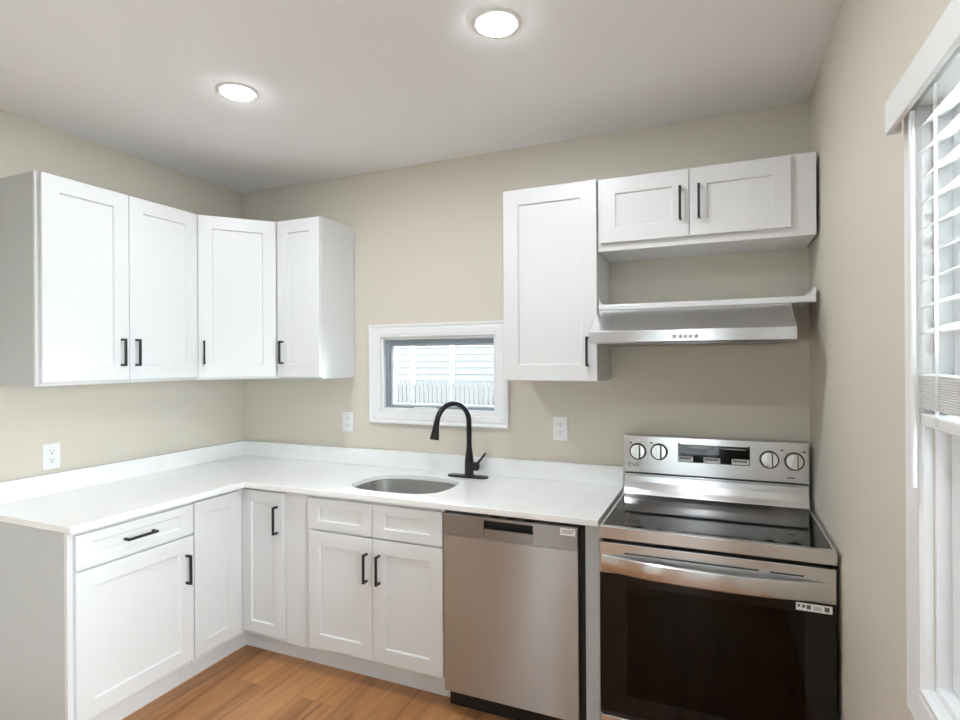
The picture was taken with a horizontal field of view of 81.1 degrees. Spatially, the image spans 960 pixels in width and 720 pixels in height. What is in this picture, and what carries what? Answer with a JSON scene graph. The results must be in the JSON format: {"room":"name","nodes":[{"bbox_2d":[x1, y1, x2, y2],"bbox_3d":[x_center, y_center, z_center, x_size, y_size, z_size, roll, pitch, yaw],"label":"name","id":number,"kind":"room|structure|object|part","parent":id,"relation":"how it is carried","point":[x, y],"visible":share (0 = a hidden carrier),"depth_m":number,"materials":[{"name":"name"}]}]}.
{"room":"kitchen","nodes":[
{"label":"kitchen","id":0,"kind":"room"},
{"bbox_2d":[0,110,243,481],"bbox_3d":[-2.802,0.223,1.047,0.120,2.660,5.920,0,0,23],"label":"wall","id":1,"kind":"structure","parent":0,"point":[92,424],"depth_m":2.92,"materials":[{"name":"beige paint"}]},
{"bbox_2d":[42,443,60,469],"bbox_3d":[-2.037,0.458,2.666,0.007,0.121,0.077,0,0,23],"label":"power outlet","id":2,"kind":"object","parent":1,"relation":"attached to","point":[51,457],"visible":1,"depth_m":2.66,"materials":[{"name":"white plastic"}]},
{"bbox_2d":[48,449,55,454],"bbox_3d":[-2.035,0.437,2.665,0.001,0.027,0.034,0,0,23],"label":"receptacle","id":3,"kind":"object","parent":2,"relation":"attached to","point":[50,451],"depth_m":2.66,"materials":[{"name":"white plastic"}]},
{"bbox_2d":[48,458,55,463],"bbox_3d":[-2.034,0.478,2.665,0.001,0.027,0.034,0,0,23],"label":"receptacle","id":4,"kind":"object","parent":2,"relation":"attached to","point":[50,460],"depth_m":2.66,"materials":[{"name":"white plastic"}]},
{"bbox_2d":[0,170,197,386],"bbox_3d":[-1.815,-0.340,2.743,0.357,0.902,0.778,0,0,23],"label":"upper cabinet","id":5,"kind":"object","parent":1,"relation":"attached to","point":[98,285],"visible":1,"depth_m":2.54,"materials":[{"name":"white paint"}]},
{"bbox_3d":[-2.000,-0.339,2.401,0.288,0.900,0.004,0,0,23],"label":"panel","id":6,"kind":"part","parent":5,"relation":"part of","materials":[{"name":"grey laminate"}]},
{"bbox_3d":[-1.861,-0.340,2.342,0.014,0.902,0.004,0,0,23],"label":"frame","id":7,"kind":"part","parent":5,"relation":"part of","materials":[{"name":"white paint"}]},
{"bbox_3d":[-1.766,-0.347,2.519,0.020,0.884,0.376,0,0,23],"label":"door","id":8,"kind":"part","parent":5,"relation":"part of","materials":[{"name":"white paint"}]},
{"bbox_3d":[-1.680,-0.036,2.646,0.035,0.130,0.010,0,0,23],"label":"handle","id":9,"kind":"part","parent":5,"relation":"part of","materials":[{"name":"black metal"}]},
{"bbox_3d":[-1.651,-0.036,2.712,0.035,0.130,0.010,0,0,23],"label":"handle","id":10,"kind":"part","parent":5,"relation":"part of","materials":[{"name":"black metal"}]},
{"bbox_3d":[-1.615,-0.348,2.869,0.020,0.884,0.382,0,0,23],"label":"door","id":11,"kind":"part","parent":5,"relation":"part of","materials":[{"name":"white paint"}]},
{"bbox_2d":[0,441,242,504],"bbox_3d":[-1.863,0.585,3.045,0.020,0.097,1.460,0,0,23],"label":"backsplash","id":12,"kind":"structure","parent":1,"relation":"attached to","point":[15,490],"depth_m":2.90,"materials":[{"name":"white stone"}]},
{"bbox_2d":[196,215,278,379],"bbox_3d":[-1.434,-0.342,3.336,0.590,0.902,0.627,0,0,23],"label":"upper cabinet","id":13,"kind":"object","parent":1,"relation":"attached to","point":[237,258],"visible":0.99,"depth_m":3.13,"materials":[{"name":"white paint"}]},
{"bbox_3d":[-1.492,-0.041,3.036,0.010,0.128,0.035,0,0,-25],"label":"handle","id":14,"kind":"part","parent":13,"relation":"part of","materials":[{"name":"black metal"}]},
{"bbox_2d":[122,645,512,719],"bbox_3d":[-1.205,1.594,0.431,3.587,0.100,6.100,0,0,23],"label":"floor","id":15,"kind":"structure","parent":0,"point":[251,682],"depth_m":2.56,"materials":[{"name":"brown wood"}]},
{"bbox_2d":[0,502,193,719],"bbox_3d":[-1.732,1.104,2.502,0.684,0.884,0.549,0,0,23],"label":"base cabinet","id":16,"kind":"object","parent":15,"relation":"on","point":[97,623],"visible":0.95,"depth_m":2.27,"materials":[{"name":"white paint"}]},
{"bbox_3d":[-1.869,1.105,2.266,0.618,0.884,0.008,0,0,23],"label":"panel","id":17,"kind":"part","parent":16,"relation":"part of","materials":[{"name":"grey laminate"}]},
{"bbox_3d":[-1.576,1.103,2.141,0.018,0.884,0.008,0,0,23],"label":"frame","id":18,"kind":"part","parent":16,"relation":"part of","materials":[{"name":"white paint"}]},
{"bbox_3d":[-1.457,0.745,2.395,0.020,0.135,0.522,0,0,23],"label":"drawer","id":19,"kind":"part","parent":16,"relation":"part of","materials":[{"name":"white paint"}]},
{"bbox_3d":[-1.455,1.114,2.395,0.020,0.583,0.522,0,0,23],"label":"door","id":20,"kind":"part","parent":16,"relation":"part of","materials":[{"name":"white paint"}]},
{"bbox_3d":[-1.434,0.742,2.377,0.035,0.010,0.134,0,0,23],"label":"handle","id":21,"kind":"part","parent":16,"relation":"part of","materials":[{"name":"black metal"}]},
{"bbox_3d":[-1.343,0.968,2.587,0.035,0.135,0.010,0,0,23],"label":"handle","id":22,"kind":"part","parent":16,"relation":"part of","materials":[{"name":"black metal"}]},
{"bbox_2d":[180,487,296,683],"bbox_3d":[-1.341,1.102,3.137,0.901,0.884,0.923,0,0,23],"label":"base cabinet","id":23,"kind":"object","parent":15,"relation":"on","point":[239,535],"visible":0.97,"depth_m":2.83,"materials":[{"name":"white paint"}]},
{"bbox_3d":[-1.299,1.038,2.760,0.020,0.732,0.257,0,0,23],"label":"door","id":24,"kind":"part","parent":23,"relation":"part of","materials":[{"name":"white paint"}]},
{"bbox_3d":[-1.110,1.037,2.878,0.269,0.732,0.020,0,0,23],"label":"door","id":25,"kind":"part","parent":23,"relation":"part of","materials":[{"name":"white paint"}]},
{"bbox_3d":[-1.030,0.807,2.813,0.010,0.140,0.035,0,0,23],"label":"handle","id":26,"kind":"part","parent":23,"relation":"part of","materials":[{"name":"black metal"}]},
{"bbox_2d":[0,440,623,534],"bbox_3d":[-0.725,0.593,2.568,2.487,0.124,1.481,0,0,23],"label":"countertop","id":27,"kind":"structure","parent":23,"relation":"on","point":[73,501],"depth_m":2.79,"materials":[{"name":"white stone"}]},
{"bbox_2d":[355,479,455,493],"bbox_3d":[-0.378,0.744,2.849,0.570,0.180,0.444,0,0,23],"label":"sink","id":28,"kind":"object","parent":27,"relation":"in","point":[406,486],"visible":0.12,"depth_m":3.05,"materials":[{"name":"silver metal"}]},
{"bbox_2d":[430,401,487,478],"bbox_3d":[-0.104,0.418,2.902,0.239,0.411,0.249,0,0,23],"label":"kitchen faucet","id":29,"kind":"object","parent":27,"relation":"on","point":[471,466],"visible":1,"depth_m":2.96,"materials":[{"name":"black metal"}]},
{"bbox_3d":[-0.139,0.341,2.921,0.234,0.256,0.028,0,0,-38],"label":"spout","id":30,"kind":"part","parent":29,"relation":"part of","materials":[{"name":"black metal"}]},
{"bbox_3d":[-0.064,0.619,2.988,0.232,0.008,0.060,0,0,23],"label":"deck plate","id":31,"kind":"part","parent":29,"relation":"part of","materials":[{"name":"black metal"}]},
{"bbox_3d":[-0.006,0.533,2.951,0.099,0.102,0.050,0,0,23],"label":"lever","id":32,"kind":"part","parent":29,"relation":"part of","materials":[{"name":"black metal"}]},
{"bbox_2d":[286,492,321,663],"bbox_3d":[-0.889,1.100,2.847,0.154,0.884,0.098,0,0,23],"label":"filler panel","id":33,"kind":"object","parent":15,"relation":"on","point":[297,560],"visible":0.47,"depth_m":2.81,"materials":[{"name":"white paint"}]},
{"bbox_2d":[308,495,449,696],"bbox_3d":[-0.387,1.097,2.874,0.746,0.884,0.654,0,0,23],"label":"base cabinet","id":34,"kind":"object","parent":15,"relation":"on","point":[376,569],"visible":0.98,"depth_m":2.60,"materials":[{"name":"white paint"}]},
{"bbox_3d":[-0.670,0.749,2.688,0.372,0.152,0.020,0,0,23],"label":"drawer","id":35,"kind":"part","parent":34,"relation":"part of","materials":[{"name":"white paint"}]},
{"bbox_3d":[-0.667,1.117,2.688,0.372,0.567,0.020,0,0,23],"label":"door","id":36,"kind":"part","parent":34,"relation":"part of","materials":[{"name":"white paint"}]},
{"bbox_3d":[-0.535,0.968,2.601,0.010,0.135,0.035,0,0,23],"label":"handle","id":37,"kind":"part","parent":34,"relation":"part of","materials":[{"name":"black metal"}]},
{"bbox_3d":[-0.471,0.967,2.574,0.010,0.135,0.035,0,0,23],"label":"handle","id":38,"kind":"part","parent":34,"relation":"part of","materials":[{"name":"black metal"}]},
{"bbox_3d":[-0.329,0.747,2.542,0.365,0.152,0.020,0,0,23],"label":"drawer","id":39,"kind":"part","parent":34,"relation":"part of","materials":[{"name":"white paint"}]},
{"bbox_3d":[-0.327,1.115,2.542,0.365,0.567,0.020,0,0,23],"label":"door","id":40,"kind":"part","parent":34,"relation":"part of","materials":[{"name":"white paint"}]},
{"bbox_2d":[444,510,585,719],"bbox_3d":[0.243,1.093,2.605,0.617,0.876,0.620,0,0,23],"label":"dishwasher","id":41,"kind":"object","parent":15,"relation":"on","point":[515,588],"visible":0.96,"depth_m":2.31,"materials":[{"name":"silver metal"}]},
{"bbox_3d":[0.121,0.710,2.342,0.591,0.092,0.042,0,0,23],"label":"control panel","id":42,"kind":"part","parent":41,"relation":"part of","materials":[{"name":"silver metal"}]},
{"bbox_3d":[0.155,1.485,2.393,0.617,0.093,0.020,0,0,23],"label":"toe plate","id":43,"kind":"part","parent":41,"relation":"part of","materials":[{"name":"black plastic"}]},
{"bbox_2d":[585,492,623,719],"bbox_3d":[0.565,1.091,2.494,0.056,0.884,0.602,0,0,23],"label":"end panel","id":44,"kind":"object","parent":15,"relation":"on","point":[592,539],"visible":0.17,"depth_m":2.22,"materials":[{"name":"grey laminate"}]},
{"bbox_2d":[599,433,837,719],"bbox_3d":[0.928,0.943,2.252,0.772,1.176,0.729,0,0,23],"label":"range","id":45,"kind":"object","parent":15,"relation":"on","point":[718,571],"visible":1,"depth_m":2.02,"materials":[{"name":"silver metal"}]},
{"bbox_3d":[0.820,1.419,1.995,0.766,0.166,0.048,0,0,23],"label":"storage drawer","id":46,"kind":"part","parent":45,"relation":"part of","materials":[{"name":"silver metal"}]},
{"bbox_3d":[0.740,0.429,2.630,0.065,0.066,0.016,0,0,23],"label":"knob","id":47,"kind":"part","parent":45,"relation":"part of","materials":[{"name":"silver metal"}]},
{"bbox_3d":[0.827,0.425,2.592,0.065,0.066,0.016,0,0,23],"label":"knob","id":48,"kind":"part","parent":45,"relation":"part of","materials":[{"name":"silver metal"}]},
{"bbox_3d":[1.051,0.441,2.548,0.766,0.173,0.081,0,0,23],"label":"control panel","id":49,"kind":"part","parent":45,"relation":"part of","materials":[{"name":"silver metal"}]},
{"bbox_2d":[604,493,830,548],"bbox_3d":[0.922,0.629,2.241,0.747,0.008,0.543,0,0,23],"label":"glass cooktop","id":50,"kind":"object","parent":45,"relation":"in","point":[753,520],"depth_m":2.22,"materials":[{"name":"black glass"}]},
{"bbox_2d":[600,538,836,719],"bbox_3d":[0.805,1.007,1.967,0.766,0.645,0.109,0,0,23],"label":"oven","id":51,"kind":"object","parent":45,"relation":"in","point":[687,633],"depth_m":1.96,"materials":[{"name":"black glass"}]},
{"bbox_2d":[733,460,746,462],"bbox_3d":[1.144,0.447,2.466,0.056,0.010,0.001,0,0,23],"label":"print","id":52,"kind":"object","parent":45,"relation":"on","point":[734,461],"depth_m":2.47},
{"bbox_3d":[1.246,0.430,2.413,0.065,0.066,0.016,0,0,23],"label":"knob","id":53,"kind":"part","parent":45,"relation":"part of","materials":[{"name":"silver metal"}]},
{"bbox_3d":[1.333,0.431,2.375,0.065,0.066,0.016,0,0,23],"label":"knob","id":54,"kind":"part","parent":45,"relation":"part of","materials":[{"name":"silver metal"}]},
{"bbox_2d":[0,0,841,192],"bbox_3d":[-1.221,-1.166,0.431,3.587,0.100,6.100,0,0,23],"label":"ceiling","id":55,"kind":"structure","parent":0,"point":[344,87],"depth_m":2.19,"materials":[{"name":"white paint"}]},
{"bbox_2d":[215,82,258,100],"bbox_3d":[-1.010,-1.113,2.336,0.168,0.008,0.168,0,0,23],"label":"recessed light","id":56,"kind":"object","parent":55,"relation":"in","point":[230,90],"visible":1,"depth_m":2.32,"materials":[{"name":"white paint"}]},
{"bbox_2d":[471,8,521,37],"bbox_3d":[0.055,-1.119,1.872,0.168,0.008,0.168,0,0,23],"label":"recessed light","id":57,"kind":"object","parent":55,"relation":"in","point":[492,22],"visible":1,"depth_m":1.86,"materials":[{"name":"white paint"}]},
{"bbox_2d":[242,101,809,500],"bbox_3d":[-0.046,0.207,3.151,3.527,2.660,0.120,0,0,23],"label":"wall","id":58,"kind":"structure","parent":0,"point":[428,237],"depth_m":2.91,"materials":[{"name":"beige paint"}]},
{"bbox_2d":[277,216,354,378],"bbox_3d":[-0.972,-0.345,3.284,0.310,0.902,0.357,0,0,23],"label":"upper cabinet","id":59,"kind":"object","parent":58,"relation":"attached to","point":[315,255],"visible":1,"depth_m":3.17,"materials":[{"name":"white paint"}]},
{"bbox_3d":[-1.129,-0.043,3.176,0.010,0.130,0.035,0,0,23],"label":"handle","id":60,"kind":"part","parent":59,"relation":"part of","materials":[{"name":"black metal"}]},
{"bbox_3d":[-1.020,-0.348,3.159,0.297,0.888,0.020,0,0,23],"label":"door","id":61,"kind":"part","parent":59,"relation":"part of","materials":[{"name":"white paint"}]},
{"bbox_2d":[342,412,352,431],"bbox_3d":[-0.805,0.377,3.407,0.077,0.121,0.007,0,0,23],"label":"power outlet","id":62,"kind":"object","parent":58,"relation":"attached to","point":[347,417],"visible":1,"depth_m":3.40,"materials":[{"name":"white plastic"}]},
{"bbox_2d":[243,440,623,485],"bbox_3d":[-0.437,0.577,3.239,2.487,0.097,0.020,0,0,23],"label":"backsplash","id":63,"kind":"structure","parent":58,"relation":"attached to","point":[612,475],"depth_m":3.13,"materials":[{"name":"white stone"}]},
{"bbox_2d":[369,320,508,428],"bbox_3d":[-0.229,0.080,3.217,0.880,0.577,0.139,0,0,23],"label":"window","id":64,"kind":"structure","parent":58,"relation":"in","point":[382,348],"depth_m":3.19,"materials":[{"name":"white paint"}]},
{"bbox_3d":[-0.224,0.080,3.230,0.701,0.398,0.074,0,0,23],"label":"frame","id":65,"kind":"part","parent":64,"relation":"part of","materials":[{"name":"grey"}]},
{"bbox_3d":[-0.214,0.088,3.231,0.672,0.355,0.035,0,0,23],"label":"sash","id":66,"kind":"part","parent":64,"relation":"part of","materials":[{"name":"white plastic"}]},
{"bbox_2d":[503,179,609,381],"bbox_3d":[0.371,-0.353,2.708,0.442,0.902,0.357,0,0,23],"label":"upper cabinet","id":67,"kind":"object","parent":58,"relation":"attached to","point":[555,275],"visible":0.99,"depth_m":2.58,"materials":[{"name":"white paint"}]},
{"bbox_3d":[0.476,-0.037,2.489,0.010,0.133,0.035,0,0,23],"label":"handle","id":68,"kind":"part","parent":67,"relation":"part of","materials":[{"name":"black metal"}]},
{"bbox_2d":[553,417,567,440],"bbox_3d":[0.413,0.354,2.885,0.077,0.121,0.007,0,0,23],"label":"power outlet","id":69,"kind":"object","parent":58,"relation":"attached to","point":[560,424],"visible":1,"depth_m":2.88,"materials":[{"name":"white plastic"}]},
{"bbox_2d":[589,303,796,346],"bbox_3d":[0.895,-0.144,2.401,0.757,0.155,0.496,0,0,23],"label":"range hood","id":70,"kind":"object","parent":58,"relation":"attached to","point":[756,323],"visible":1,"depth_m":2.22,"materials":[{"name":"silver metal"}]},
{"bbox_3d":[0.899,-0.069,2.408,0.697,0.003,0.400,0,0,23],"label":"filter panel","id":71,"kind":"part","parent":70,"relation":"part of","materials":[{"name":"silver metal"}]},
{"bbox_2d":[598,152,815,261],"bbox_3d":[0.964,-0.646,2.453,0.846,0.321,0.357,0,0,23],"label":"upper cabinet","id":72,"kind":"object","parent":58,"relation":"attached to","point":[765,204],"visible":1,"depth_m":2.32,"materials":[{"name":"white paint"}]},
{"bbox_3d":[0.705,-0.657,2.419,0.370,0.280,0.020,0,0,23],"label":"door","id":73,"kind":"part","parent":72,"relation":"part of","materials":[{"name":"white paint"}]},
{"bbox_3d":[0.833,-0.655,2.334,0.010,0.138,0.035,0,0,23],"label":"handle","id":74,"kind":"part","parent":72,"relation":"part of","materials":[{"name":"black metal"}]},
{"bbox_3d":[0.900,-0.655,2.305,0.010,0.138,0.035,0,0,23],"label":"handle","id":75,"kind":"part","parent":72,"relation":"part of","materials":[{"name":"black metal"}]},
{"bbox_3d":[1.048,-0.658,2.271,0.372,0.278,0.020,0,0,23],"label":"door","id":76,"kind":"part","parent":72,"relation":"part of","materials":[{"name":"white paint"}]},
{"bbox_2d":[598,287,815,310],"bbox_3d":[0.975,-0.252,2.478,0.844,0.056,0.305,0,0,23],"label":"shelf","id":77,"kind":"object","parent":58,"relation":"attached to","point":[796,301],"visible":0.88,"depth_m":2.33,"materials":[{"name":"white paint"}]},
{"bbox_2d":[808,0,953,719],"bbox_3d":[0.338,0.205,-0.300,0.140,2.660,5.920,0,0,23],"label":"wall","id":78,"kind":"structure","parent":0,"point":[857,315],"depth_m":1.52,"materials":[{"name":"beige paint"}]},
{"bbox_2d":[904,101,959,719],"bbox_3d":[0.703,0.087,0.586,0.162,1.197,1.071,0,0,23],"label":"window","id":79,"kind":"structure","parent":78,"relation":"in","point":[928,514],"depth_m":1.03,"materials":[{"name":"white paint"}]},
{"bbox_2d":[885,0,959,487],"bbox_3d":[0.633,-0.141,0.611,0.072,0.747,1.087,0,0,23],"label":"window blind","id":80,"kind":"object","parent":79,"relation":"attached to","point":[933,76],"visible":1,"depth_m":0.95,"materials":[{"name":"white plastic"}]},
{"bbox_3d":[0.782,-0.175,0.927,0.048,0.575,0.008,0,0,23],"label":"ladder cord","id":81,"kind":"part","parent":80,"relation":"part of","materials":[{"name":"white fabric"}]},
{"bbox_3d":[0.648,0.108,0.609,0.043,0.023,0.885,0,0,23],"label":"rail","id":82,"kind":"part","parent":80,"relation":"part of","materials":[{"name":"white plastic"}]},
{"bbox_3d":[0.687,0.314,0.593,0.032,0.561,0.889,0,0,23],"label":"sash","id":83,"kind":"part","parent":79,"relation":"part of","materials":[{"name":"white plastic"}]},
{"bbox_3d":[0.688,-0.231,0.591,0.032,0.526,0.889,0,0,23],"label":"sash","id":84,"kind":"part","parent":79,"relation":"part of","materials":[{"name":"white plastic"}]},
{"label":"outside","id":85,"kind":"structure","parent":0,"visible":0},
{"bbox_3d":[0.269,2.235,2.956,32.000,0.100,32.000,0,0,23],"label":"ground","id":86,"kind":"structure","parent":85,"visible":0},
{"bbox_2d":[396,345,493,401],"bbox_3d":[-0.669,-0.534,14.760,10.000,5.450,3.030,0,0,23],"label":"neighbor house","id":87,"kind":"structure","parent":86,"relation":"on","point":[469,363],"depth_m":13.21,"materials":[{"name":"white paint"}]},
{"bbox_2d":[397,380,493,405],"bbox_3d":[-1.161,1.283,10.669,6.500,1.822,0.065,0,0,23],"label":"picket fence","id":88,"kind":"object","parent":86,"relation":"on","point":[426,394],"visible":0.13,"depth_m":10.42,"materials":[{"name":"white wood"}]}
]}

